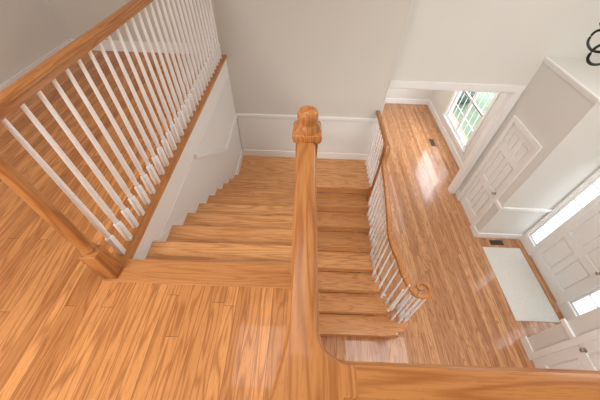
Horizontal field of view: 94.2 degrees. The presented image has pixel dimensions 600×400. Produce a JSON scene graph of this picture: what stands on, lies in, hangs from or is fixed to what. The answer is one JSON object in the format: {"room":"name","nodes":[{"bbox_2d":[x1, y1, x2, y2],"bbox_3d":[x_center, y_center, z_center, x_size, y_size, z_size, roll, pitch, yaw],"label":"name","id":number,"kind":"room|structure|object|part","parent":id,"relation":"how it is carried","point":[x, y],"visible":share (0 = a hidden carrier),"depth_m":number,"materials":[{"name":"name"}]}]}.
{"room":"staircase landing","nodes":[
{"label":"staircase landing","id":0,"kind":"room"},
{"bbox_2d":[0,0,67,83],"bbox_3d":[-3.187,0.239,2.173,0.150,5.550,5.480,2,49,0],"label":"wall","id":1,"kind":"structure","parent":0,"point":[29,29],"depth_m":3.08,"materials":[{"name":"paint"}]},
{"bbox_2d":[0,39,210,90],"bbox_3d":[-2.154,0.051,1.907,1.900,0.130,5.480,2,49,0],"label":"baseboard","id":2,"kind":"structure","parent":1,"relation":"attached to","point":[105,43],"depth_m":3.64,"materials":[{"name":"white wood"}]},
{"bbox_2d":[0,50,288,399],"bbox_3d":[0.665,0.278,2.062,7.650,0.260,5.500,2,49,0],"label":"floor","id":3,"kind":"structure","parent":0,"point":[67,333],"depth_m":1.57,"materials":[{"name":"brown wood"}]},
{"bbox_2d":[102,259,290,288],"bbox_3d":[-0.598,0.456,1.714,1.160,0.034,0.155,2,49,0],"label":"trim","id":4,"kind":"structure","parent":3,"relation":"attached to","point":[135,270],"depth_m":1.70,"materials":[{"name":"brown wood"}]},
{"bbox_2d":[269,105,599,399],"bbox_3d":[1.703,0.436,1.041,3.563,1.137,0.833,2,49,0],"label":"guard railing","id":5,"kind":"object","parent":3,"relation":"on","point":[307,370],"visible":1,"depth_m":0.48,"materials":[{"name":"brown wood"}]},
{"bbox_3d":[0.014,0.018,0.754,0.060,0.058,0.488,2,49,0],"label":"handrail","id":6,"kind":"part","parent":5,"relation":"part of","materials":[{"name":"brown wood"}]},
{"bbox_3d":[0.010,0.122,1.317,0.092,1.033,0.092,2,49,0],"label":"newel post","id":7,"kind":"part","parent":5,"relation":"part of","materials":[{"name":"brown wood"}]},
{"bbox_3d":[1.790,0.391,0.495,3.392,0.060,0.063,2,49,0],"label":"handrail","id":8,"kind":"part","parent":5,"relation":"part of","materials":[{"name":"brown wood"}]},
{"bbox_2d":[161,74,241,234],"bbox_3d":[-1.121,0.530,3.803,0.060,2.800,3.680,2,49,0],"label":"wall","id":9,"kind":"structure","parent":0,"point":[205,175],"depth_m":3.36,"materials":[{"name":"white paint"}]},
{"bbox_2d":[101,55,226,278],"bbox_3d":[-1.085,-0.728,2.711,0.115,0.035,3.190,2,49,0],"label":"trim","id":10,"kind":"structure","parent":9,"relation":"attached to","point":[131,246],"depth_m":2.16,"materials":[{"name":"brown wood"}]},
{"bbox_2d":[0,0,221,278],"bbox_3d":[-1.073,-1.108,2.267,0.110,1.135,3.191,2,49,0],"label":"guard railing","id":11,"kind":"object","parent":10,"relation":"on","point":[96,257],"visible":1,"depth_m":1.67,"materials":[{"name":"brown wood"}]},
{"bbox_3d":[-1.120,0.100,1.296,0.088,1.035,0.088,2,49,0],"label":"newel post","id":12,"kind":"part","parent":11,"relation":"part of","materials":[{"name":"brown wood"}]},
{"bbox_3d":[-1.061,-1.419,1.947,0.058,0.055,3.105,2,49,0],"label":"handrail","id":13,"kind":"part","parent":11,"relation":"part of","materials":[{"name":"brown wood"}]},
{"bbox_2d":[133,60,227,257],"bbox_3d":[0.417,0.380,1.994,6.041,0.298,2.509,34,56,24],"label":"trim","id":14,"kind":"structure","parent":9,"relation":"attached to","point":[157,223],"depth_m":2.50,"materials":[{"name":"white wood"}]},
{"bbox_2d":[193,114,236,158],"bbox_3d":[-1.024,-0.869,3.604,0.029,0.746,1.750,2,49,0],"label":"trim","id":15,"kind":"structure","parent":9,"relation":"attached to","point":[199,155],"depth_m":3.69,"materials":[{"name":"white wood"}]},
{"bbox_2d":[47,0,411,153],"bbox_3d":[-0.926,-1.944,4.117,4.400,5.550,0.506,2,49,0],"label":"wall","id":16,"kind":"structure","parent":0,"point":[337,58],"depth_m":3.69,"materials":[{"name":"beige paint"}]},
{"bbox_2d":[235,149,367,174],"bbox_3d":[0.087,-0.560,4.783,2.270,0.130,0.680,2,49,0],"label":"baseboard","id":17,"kind":"structure","parent":16,"relation":"attached to","point":[244,151],"depth_m":4.98,"materials":[{"name":"white wood"}]},
{"bbox_2d":[237,113,377,121],"bbox_3d":[0.115,-1.307,4.410,2.230,0.050,0.030,2,49,0],"label":"trim","id":18,"kind":"structure","parent":16,"relation":"attached to","point":[238,114],"depth_m":4.39,"materials":[{"name":"white wood"}]},
{"bbox_2d":[387,88,433,99],"bbox_3d":[2.202,-4.056,7.873,4.090,2.750,0.130,2,49,0],"label":"wall","id":19,"kind":"structure","parent":0,"point":[392,93],"depth_m":8.63,"materials":[{"name":"paint"}]},
{"bbox_2d":[317,103,563,367],"bbox_3d":[0.629,0.560,5.811,7.900,0.200,9.950,2,49,0],"label":"floor","id":20,"kind":"structure","parent":0,"point":[468,319],"depth_m":5.09,"materials":[{"name":"brown wood"}]},
{"bbox_2d":[133,155,407,337],"bbox_3d":[0.334,0.300,3.890,2.830,3.040,3.117,2,49,0],"label":"staircase","id":21,"kind":"structure","parent":20,"relation":"on","point":[248,219],"depth_m":4.29,"materials":[{"name":"brown wood"}]},
{"bbox_2d":[365,110,432,322],"bbox_3d":[1.263,0.288,4.285,0.480,2.169,2.515,-9,50,-10],"label":"stair railing","id":22,"kind":"object","parent":21,"relation":"on","point":[373,172],"visible":0.99,"depth_m":4.01,"materials":[{"name":"brown wood"}]},
{"bbox_3d":[1.165,-0.373,4.215,0.084,1.136,0.084,2,49,0],"label":"newel post","id":23,"kind":"part","parent":22,"relation":"part of","materials":[{"name":"brown wood"}]},
{"bbox_3d":[1.192,-1.061,4.056,0.063,0.060,0.778,2,49,0],"label":"handrail","id":24,"kind":"part","parent":22,"relation":"part of","materials":[{"name":"brown wood"}]},
{"bbox_3d":[1.307,0.261,3.700,0.411,1.244,1.806,-14,51,-14],"label":"handrail","id":25,"kind":"part","parent":22,"relation":"part of","materials":[{"name":"brown wood"}]},
{"bbox_3d":[1.573,1.520,4.053,0.056,0.934,0.056,2,49,0],"label":"newel post","id":26,"kind":"part","parent":22,"relation":"part of","materials":[{"name":"white wood"}]},
{"bbox_2d":[429,139,435,145],"bbox_3d":[3.603,-1.562,7.590,0.120,0.006,0.300,2,49,0],"label":"floor vent","id":27,"kind":"object","parent":20,"relation":"in","point":[432,142],"visible":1,"depth_m":7.59,"materials":[{"name":"brown metal"}]},
{"bbox_2d":[489,240,503,244],"bbox_3d":[3.900,0.846,5.537,0.260,0.006,0.110,2,49,0],"label":"floor vent","id":28,"kind":"object","parent":20,"relation":"in","point":[492,242],"visible":1,"depth_m":5.54,"materials":[{"name":"brown metal"}]},
{"bbox_2d":[482,247,560,322],"bbox_3d":[3.912,1.460,5.008,0.730,0.012,1.390,2,49,0],"label":"doormat","id":29,"kind":"object","parent":20,"relation":"on","point":[525,297],"visible":1,"depth_m":4.94,"materials":[{"name":"white fabric"}]},
{"bbox_2d":[430,90,506,162],"bbox_3d":[4.120,-2.531,6.630,0.140,2.750,3.690,2,49,0],"label":"wall","id":30,"kind":"structure","parent":0,"point":[440,99],"depth_m":7.36,"materials":[{"name":"paint"}]},
{"bbox_2d":[447,91,492,145],"bbox_3d":[4.118,-2.351,6.640,0.070,1.700,1.450,2,49,0],"label":"window","id":31,"kind":"structure","parent":30,"relation":"in","point":[472,100],"depth_m":6.87,"materials":[{"name":"white wood"}]},
{"bbox_2d":[442,91,499,153],"bbox_3d":[4.031,-2.354,6.640,0.065,1.900,1.670,2,49,0],"label":"trim","id":32,"kind":"structure","parent":30,"relation":"attached to","point":[495,97],"depth_m":6.79,"materials":[{"name":"white wood"}]},
{"bbox_2d":[381,0,599,192],"bbox_3d":[2.980,-2.035,4.324,3.400,5.550,0.130,2,49,0],"label":"wall","id":33,"kind":"structure","parent":0,"point":[499,42],"depth_m":3.94,"materials":[{"name":"paint"}]},
{"bbox_2d":[385,98,462,168],"bbox_3d":[2.104,-1.765,7.613,3.830,0.160,3.690,2,49,0],"label":"baseboard","id":34,"kind":"structure","parent":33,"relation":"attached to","point":[388,100],"depth_m":8.27,"materials":[{"name":"white wood"}]},
{"bbox_2d":[373,80,525,193],"bbox_3d":[2.483,-1.075,5.454,2.160,2.560,0.155,2,49,0],"label":"trim","id":35,"kind":"structure","parent":33,"relation":"attached to","point":[513,92],"depth_m":4.64,"materials":[{"name":"white wood"}]},
{"bbox_2d":[458,62,599,232],"bbox_3d":[3.639,-0.675,4.873,0.120,2.980,1.180,2,49,0],"label":"wall","id":36,"kind":"structure","parent":0,"point":[551,109],"depth_m":4.14,"materials":[{"name":"paint"}]},
{"bbox_2d":[460,123,534,223],"bbox_3d":[3.580,-0.386,5.229,0.115,2.040,0.700,2,49,0],"label":"door","id":37,"kind":"structure","parent":36,"relation":"in","point":[515,148],"depth_m":5.09,"materials":[{"name":"white wood"}]},
{"bbox_2d":[457,115,542,228],"bbox_3d":[3.558,-0.409,5.202,0.020,2.130,0.860,2,49,0],"label":"trim","id":38,"kind":"structure","parent":36,"relation":"attached to","point":[530,137],"depth_m":4.82,"materials":[{"name":"white wood"}]},
{"bbox_2d":[543,57,599,104],"bbox_3d":[3.979,0.200,2.191,0.912,0.072,5.980,2,49,0],"label":"trim","id":39,"kind":"structure","parent":36,"relation":"attached to","point":[569,78],"depth_m":3.68,"materials":[{"name":"white wood"}]},
{"bbox_2d":[549,57,599,96],"bbox_3d":[4.001,0.185,2.173,0.870,0.020,5.980,2,49,0],"label":"wall ledge","id":40,"kind":"object","parent":36,"relation":"attached to","point":[588,75],"visible":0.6,"depth_m":3.85,"materials":[{"name":"paint"}]},
{"bbox_2d":[485,111,599,234],"bbox_3d":[4.068,-0.256,4.528,0.770,2.980,0.120,2,49,0],"label":"wall","id":41,"kind":"structure","parent":0,"point":[580,158],"depth_m":4.38,"materials":[{"name":"paint"}]},
{"bbox_2d":[494,200,552,211],"bbox_3d":[3.979,0.107,4.971,0.920,0.070,0.200,2,49,0],"label":"trim","id":42,"kind":"structure","parent":41,"relation":"attached to","point":[496,202],"depth_m":4.90,"materials":[{"name":"white wood"}]},
{"bbox_2d":[523,169,597,234],"bbox_3d":[4.505,0.344,2.336,0.150,5.550,5.980,2,49,0],"label":"wall","id":43,"kind":"structure","parent":0,"point":[597,169],"depth_m":4.71,"materials":[{"name":"paint"}]},
{"bbox_2d":[519,168,599,319],"bbox_3d":[4.466,0.717,4.155,0.140,2.300,1.780,2,49,0],"label":"trim","id":44,"kind":"structure","parent":43,"relation":"attached to","point":[564,305],"depth_m":4.60,"materials":[{"name":"white wood"}]},
{"bbox_2d":[530,202,599,301],"bbox_3d":[4.428,0.735,4.277,0.115,2.070,0.910,2,49,0],"label":"door","id":45,"kind":"structure","parent":43,"relation":"in","point":[568,263],"depth_m":4.53,"materials":[{"name":"white wood"}]},
{"bbox_2d":[530,175,599,245],"bbox_3d":[4.482,0.175,4.621,0.030,1.860,0.270,2,49,0],"label":"window","id":46,"kind":"structure","parent":43,"relation":"in","point":[597,178],"depth_m":4.68,"materials":[{"name":"white wood"}]},
{"bbox_2d":[569,287,599,315],"bbox_3d":[4.443,1.173,3.765,0.030,1.860,0.300,2,49,0],"label":"window","id":47,"kind":"structure","parent":43,"relation":"in","point":[596,290],"depth_m":4.34,"materials":[{"name":"white wood"}]},
{"bbox_2d":[527,307,599,359],"bbox_3d":[3.523,2.321,2.303,0.120,2.980,2.880,2,49,0],"label":"wall","id":48,"kind":"structure","parent":0,"point":[589,321],"depth_m":3.66,"materials":[{"name":"paint"}]},
{"bbox_2d":[455,190,532,353],"bbox_3d":[3.909,2.091,4.383,0.908,0.140,5.960,2,49,0],"label":"baseboard","id":49,"kind":"structure","parent":48,"relation":"attached to","point":[528,349],"depth_m":5.53,"materials":[{"name":"white wood"}]},
{"bbox_2d":[527,328,599,359],"bbox_3d":[3.466,1.980,3.153,0.020,2.130,0.860,2,49,0],"label":"trim","id":50,"kind":"structure","parent":48,"relation":"attached to","point":[594,334],"depth_m":3.62,"materials":[{"name":"white wood"}]},
{"bbox_2d":[532,338,599,370],"bbox_3d":[3.488,2.004,3.179,0.115,2.040,0.700,2,49,0],"label":"door","id":51,"kind":"structure","parent":48,"relation":"in","point":[586,356],"depth_m":3.54,"materials":[{"name":"white wood"}]},
{"bbox_3d":[3.468,1.843,3.422,0.063,0.048,0.048,2,49,0],"label":"knob","id":52,"kind":"part","parent":51,"relation":"part of","materials":[{"name":"brown metal"}]},
{"bbox_2d":[560,318,575,337],"bbox_3d":[3.474,1.664,3.621,0.030,0.070,0.230,2,49,0],"label":"trim","id":53,"kind":"structure","parent":48,"relation":"attached to","point":[564,322],"depth_m":3.61,"materials":[{"name":"white wood"}]},
{"bbox_3d":[0.765,-1.685,0.230,8.000,0.100,6.300,2,49,0],"label":"ceiling","id":54,"kind":"structure","parent":0,"visible":0},
{"bbox_2d":[586,23,599,65],"bbox_3d":[2.562,-1.560,1.447,0.827,1.820,0.739,2,49,0],"label":"chandelier","id":55,"kind":"object","parent":54,"relation":"hanging from","point":[593,50],"visible":1,"depth_m":2.11,"materials":[{"name":"black metal"}]},
{"bbox_3d":[2.449,-1.231,2.136,0.020,0.261,0.389,-19,53,-17],"label":"arm","id":56,"kind":"part","parent":55,"relation":"part of","materials":[{"name":"black metal"}]},
{"bbox_3d":[2.325,-1.095,2.016,0.389,0.261,0.020,4,49,2],"label":"arm","id":57,"kind":"part","parent":55,"relation":"part of","materials":[{"name":"black metal"}]},
{"label":"outside","id":58,"kind":"structure","parent":0,"visible":0},
{"bbox_2d":[452,92,495,138],"bbox_3d":[17.357,-1.026,8.015,25.390,0.050,37.000,2,49,0],"label":"ground","id":59,"kind":"structure","parent":58,"point":[486,96],"depth_m":9.20,"materials":[{"name":"green plant"}]},
{"bbox_2d":[457,91,479,104],"bbox_3d":[5.427,-3.736,9.383,1.112,0.952,1.107,2,49,0],"label":"shrub","id":60,"kind":"object","parent":59,"relation":"on","point":[464,98],"visible":0.14,"depth_m":9.15,"materials":[{"name":"green plant"}]},
{"bbox_2d":[533,180,599,313],"bbox_3d":[6.767,0.983,5.722,4.400,0.270,5.150,2,49,0],"label":"porch","id":61,"kind":"object","parent":59,"relation":"on","point":[586,304],"depth_m":5.93,"materials":[{"name":"stone"}]}
]}

